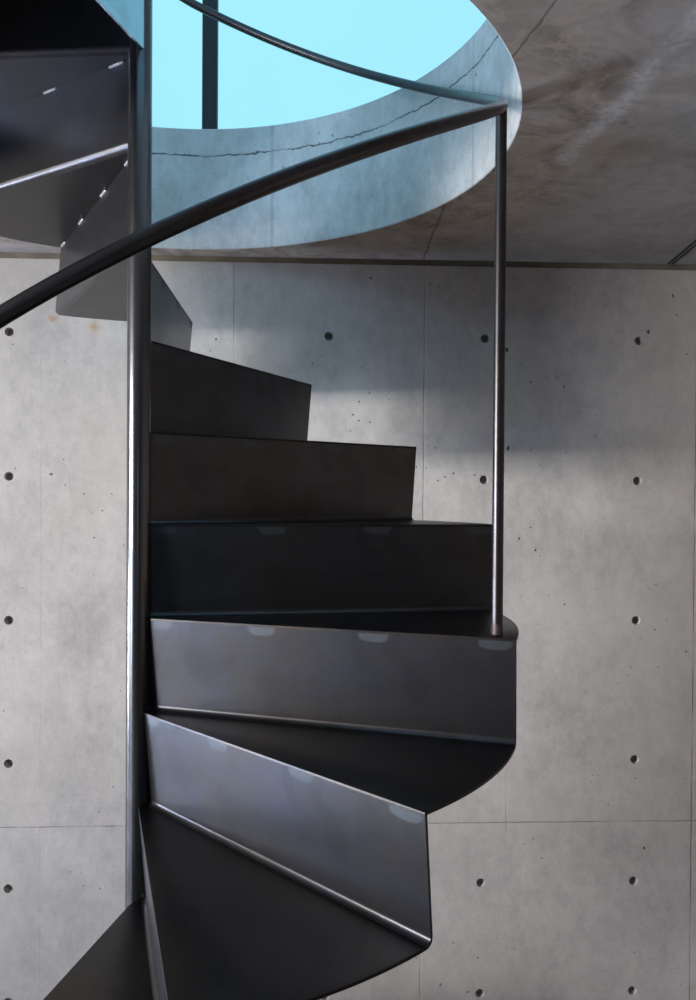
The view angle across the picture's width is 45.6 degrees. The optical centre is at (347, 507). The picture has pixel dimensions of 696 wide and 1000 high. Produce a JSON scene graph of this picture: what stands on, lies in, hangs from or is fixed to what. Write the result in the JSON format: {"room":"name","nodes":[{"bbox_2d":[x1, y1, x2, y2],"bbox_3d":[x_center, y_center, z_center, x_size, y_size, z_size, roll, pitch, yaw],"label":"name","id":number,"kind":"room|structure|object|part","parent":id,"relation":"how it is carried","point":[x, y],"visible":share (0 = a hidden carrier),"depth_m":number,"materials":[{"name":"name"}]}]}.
{"room":"spiral stairwell","nodes":[
{"label":"spiral stairwell","id":0,"kind":"room"},
{"bbox_2d":[0,258,695,999],"bbox_3d":[-1.322,0.484,2.599,7.410,2.489,0.152,0,1,-2],"label":"wall","id":1,"kind":"structure","parent":0,"point":[570,873],"depth_m":2.59,"materials":[{"name":"concrete"}]},
{"bbox_2d":[0,252,695,270],"bbox_3d":[-1.313,-0.768,2.561,7.410,0.024,0.086,0,1,-2],"label":"trim","id":2,"kind":"structure","parent":1,"relation":"attached to","point":[2,254],"depth_m":2.58,"materials":[{"name":"grey concrete"}]},
{"bbox_2d":[667,240,695,263],"bbox_3d":[0.951,-0.752,1.276,0.022,0.006,2.660,0,1,3],"label":"trim","id":3,"kind":"structure","parent":1,"relation":"attached to","point":[693,242],"depth_m":2.49,"materials":[{"name":"black metal"}]},
{"bbox_2d":[0,0,695,264],"bbox_3d":[-1.176,-0.921,-0.755,7.638,0.359,6.836,0,1,-2],"label":"ceiling","id":4,"kind":"structure","parent":0,"point":[600,95],"depth_m":2.10,"materials":[{"name":"concrete"}]},
{"bbox_2d":[202,0,218,128],"bbox_3d":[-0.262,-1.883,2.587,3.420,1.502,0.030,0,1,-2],"label":"post","id":5,"kind":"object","parent":4,"relation":"attached to","point":[209,25],"depth_m":2.57,"materials":[{"name":"black metal"}]},
{"bbox_3d":[-1.191,1.825,-0.782,7.790,0.114,6.874,0,1,-2],"label":"floor","id":6,"kind":"structure","parent":0,"visible":0},
{"bbox_2d":[0,0,518,999],"bbox_3d":[-0.425,-0.172,1.682,1.518,3.843,1.518,0,1,-2],"label":"spiral staircase","id":7,"kind":"structure","parent":6,"relation":"on","point":[317,670],"depth_m":1.65,"materials":[{"name":"metal"}]},
{"bbox_3d":[-0.421,-0.720,1.676,1.464,2.651,1.464,0,1,-2],"label":"handrail","id":8,"kind":"part","parent":7,"relation":"part of","materials":[{"name":"metal"}]}
]}

